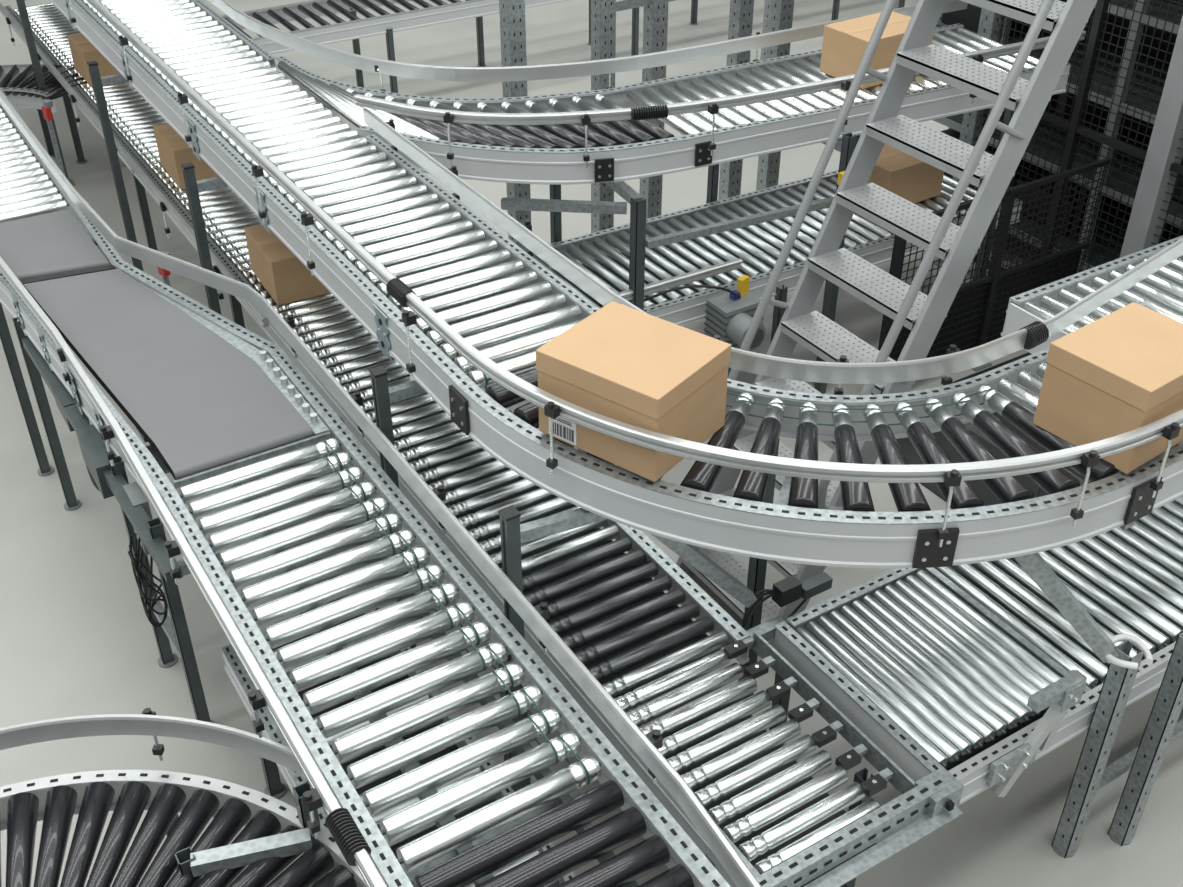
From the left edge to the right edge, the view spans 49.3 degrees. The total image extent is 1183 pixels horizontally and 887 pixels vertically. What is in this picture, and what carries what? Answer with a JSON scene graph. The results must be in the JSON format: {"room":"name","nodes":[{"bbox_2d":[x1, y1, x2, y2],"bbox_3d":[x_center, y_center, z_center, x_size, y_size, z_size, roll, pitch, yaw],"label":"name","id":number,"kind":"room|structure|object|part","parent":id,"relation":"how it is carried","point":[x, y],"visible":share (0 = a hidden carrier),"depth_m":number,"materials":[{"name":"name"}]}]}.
{"room":"distribution center","nodes":[
{"label":"distribution center","id":0,"kind":"room"},
{"bbox_2d":[0,0,1182,886],"bbox_3d":[-0.847,-1.544,9.789,44.000,0.100,44.000,-20,40,-26],"label":"floor","id":1,"kind":"structure","parent":0,"point":[77,637],"depth_m":6.46,"materials":[{"name":"concrete"}]},
{"bbox_2d":[41,99,65,175],"bbox_3d":[-3.882,-2.003,9.455,0.101,1.035,0.100,-20,40,-26],"label":"barcode scanner","id":2,"kind":"object","parent":1,"relation":"on","point":[47,104],"visible":0.59,"depth_m":9.26,"materials":[{"name":"red"}]},
{"bbox_2d":[0,64,125,165],"bbox_3d":[-4.593,-2.576,10.471,1.553,0.808,0.838,-1,35,-2],"label":"conveyor","id":3,"kind":"object","parent":1,"relation":"on","point":[18,82],"visible":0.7,"depth_m":10.15,"materials":[{"name":"metal"}]},
{"bbox_2d":[0,708,367,886],"bbox_3d":[-1.810,1.769,3.924,2.262,1.200,1.340,-20,40,-26],"label":"conveyor","id":4,"kind":"object","parent":1,"relation":"on","point":[272,837],"visible":0.92,"depth_m":4.04,"materials":[{"name":"metal"}]},
{"bbox_2d":[0,88,761,886],"bbox_3d":[-2.902,-0.774,7.321,1.069,1.470,12.029,-21,40,-27],"label":"conveyor","id":5,"kind":"object","parent":1,"relation":"on","point":[220,407],"visible":1,"depth_m":4.61,"materials":[{"name":"metal"}]},
{"bbox_2d":[157,251,170,286],"bbox_3d":[-2.479,-0.707,7.691,0.101,0.935,0.100,-20,40,-26],"label":"barcode scanner","id":6,"kind":"object","parent":5,"relation":"attached to","point":[165,273],"visible":0.23,"depth_m":7.48,"materials":[{"name":"red plastic"}]},
{"bbox_2d":[221,607,574,886],"bbox_3d":[-0.427,1.723,4.551,0.708,0.556,3.100,-20,40,-26],"label":"conveyor","id":7,"kind":"object","parent":1,"relation":"on","point":[235,670],"visible":0.15,"depth_m":4.97,"materials":[{"name":"metal"}]},
{"bbox_2d":[0,3,963,886],"bbox_3d":[-2.094,-1.123,8.248,1.028,0.978,11.230,-20,40,-26],"label":"conveyor","id":8,"kind":"object","parent":1,"relation":"on","point":[605,603],"visible":0.58,"depth_m":5.09,"materials":[{"name":"metal"}]},
{"bbox_2d":[67,33,119,86],"bbox_3d":[-3.897,-3.060,10.215,0.320,0.271,0.500,-20,40,-26],"label":"cardboard box","id":9,"kind":"object","parent":8,"relation":"on","point":[83,51],"visible":0.46,"depth_m":10.05,"materials":[{"name":"brown cardboard"}]},
{"bbox_2d":[153,123,217,189],"bbox_3d":[-2.678,-1.942,8.618,0.337,0.271,0.511,-20,40,-26],"label":"cardboard box","id":10,"kind":"object","parent":8,"relation":"on","point":[173,150],"visible":0.47,"depth_m":8.46,"materials":[{"name":"brown cardboard"}]},
{"bbox_2d":[245,224,328,305],"bbox_3d":[-1.734,-1.042,7.333,0.300,0.271,0.500,-18,39,-23],"label":"cardboard box","id":11,"kind":"object","parent":8,"relation":"on","point":[282,274],"visible":0.57,"depth_m":7.17,"materials":[{"name":"brown cardboard"}]},
{"bbox_2d":[221,0,839,92],"bbox_3d":[1.363,-4.744,13.481,11.100,0.907,0.890,-20,40,-26],"label":"conveyor","id":12,"kind":"object","parent":1,"relation":"on","point":[387,23],"visible":0.52,"depth_m":11.45,"materials":[{"name":"metal"}]},
{"bbox_2d":[16,0,1182,786],"bbox_3d":[0.545,-2.476,9.314,7.485,1.973,11.228,-20,40,-26],"label":"conveyor","id":13,"kind":"object","parent":1,"relation":"on","point":[442,292],"visible":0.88,"depth_m":4.82,"materials":[{"name":"metal"}]},
{"bbox_2d":[536,301,730,481],"bbox_3d":[0.142,-0.188,4.417,0.501,0.329,0.431,24,41,30],"label":"cardboard box","id":14,"kind":"object","parent":13,"relation":"on","point":[620,362],"visible":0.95,"depth_m":4.29,"materials":[{"name":"brown cardboard"}]},
{"bbox_3d":[0.142,-0.291,4.346,0.501,0.079,0.431,24,41,30],"label":"lid","id":15,"kind":"part","parent":14,"relation":"part of","materials":[{"name":"cardboard"}]},
{"bbox_2d":[1033,302,1182,473],"bbox_3d":[1.852,-0.199,4.433,0.476,0.329,0.386,-23,41,-30],"label":"cardboard box","id":16,"kind":"object","parent":13,"relation":"on","point":[1121,372],"visible":0.96,"depth_m":4.31,"materials":[{"name":"brown cardboard"}]},
{"bbox_3d":[1.852,-0.301,4.361,0.476,0.079,0.386,-23,41,-30],"label":"lid","id":17,"kind":"part","parent":16,"relation":"part of","materials":[{"name":"cardboard"}]},
{"bbox_2d":[208,0,1085,385],"bbox_3d":[-0.981,-2.973,10.033,4.055,1.960,8.128,-20,40,-26],"label":"conveyor","id":18,"kind":"object","parent":1,"relation":"on","point":[757,107],"visible":0.79,"depth_m":7.06,"materials":[{"name":"metal"}]},
{"bbox_2d":[820,11,932,88],"bbox_3d":[1.648,-2.284,7.460,0.532,0.271,0.378,-20,40,-26],"label":"cardboard box","id":19,"kind":"object","parent":18,"relation":"on","point":[844,44],"visible":0.57,"depth_m":7.33,"materials":[{"name":"brown cardboard"}]},
{"bbox_2d":[499,0,885,259],"bbox_3d":[1.616,-4.020,9.751,1.296,4.000,6.663,22,41,29],"label":"support posts","id":20,"kind":"object","parent":1,"relation":"on","point":[778,14],"visible":0.27,"depth_m":8.47,"materials":[{"name":"metal"}]},
{"bbox_2d":[532,170,1022,375],"bbox_3d":[1.209,-1.000,8.053,3.253,1.000,1.510,-20,40,-26],"label":"conveyor","id":21,"kind":"object","parent":1,"relation":"on","point":[722,278],"visible":0.52,"depth_m":7.74,"materials":[{"name":"metal"}]},
{"bbox_2d":[867,144,943,202],"bbox_3d":[1.951,-1.745,8.328,0.500,0.281,0.400,-22,41,-28],"label":"cardboard box","id":22,"kind":"object","parent":21,"relation":"on","point":[906,176],"visible":0.37,"depth_m":8.16,"materials":[{"name":"brown cardboard"}]},
{"bbox_2d":[815,171,846,393],"bbox_3d":[1.407,-0.904,7.537,0.060,1.435,0.060,-20,40,-26],"label":"post","id":23,"kind":"object","parent":1,"relation":"on","point":[831,295],"visible":0.13,"depth_m":7.57,"materials":[{"name":"grey metal"}]},
{"bbox_2d":[676,0,1096,647],"bbox_3d":[1.378,-1.032,5.554,1.814,3.933,0.782,-20,40,-26],"label":"step ladder","id":24,"kind":"object","parent":1,"relation":"on","point":[901,302],"visible":0.62,"depth_m":5.53,"materials":[{"name":"grey metal"}]},
{"bbox_2d":[742,451,1182,857],"bbox_3d":[3.682,0.223,6.217,6.535,1.102,1.323,-20,40,-26],"label":"conveyor","id":25,"kind":"object","parent":1,"relation":"on","point":[973,672],"visible":0.71,"depth_m":4.97,"materials":[{"name":"metal"}]},
{"bbox_2d":[871,0,1182,394],"bbox_3d":[2.536,-2.082,6.983,1.870,4.000,2.640,-20,40,-26],"label":"cage","id":26,"kind":"object","parent":1,"relation":"on","point":[976,316],"visible":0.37,"depth_m":7.85,"materials":[{"name":"grey metal"}]},
{"bbox_2d":[893,0,1182,272],"bbox_3d":[3.651,-2.739,7.921,0.895,4.000,4.100,-20,40,-26],"label":"shelving rack","id":27,"kind":"object","parent":1,"relation":"on","point":[969,17],"visible":0.16,"depth_m":8.78,"materials":[{"name":"grey metal"}]}
]}

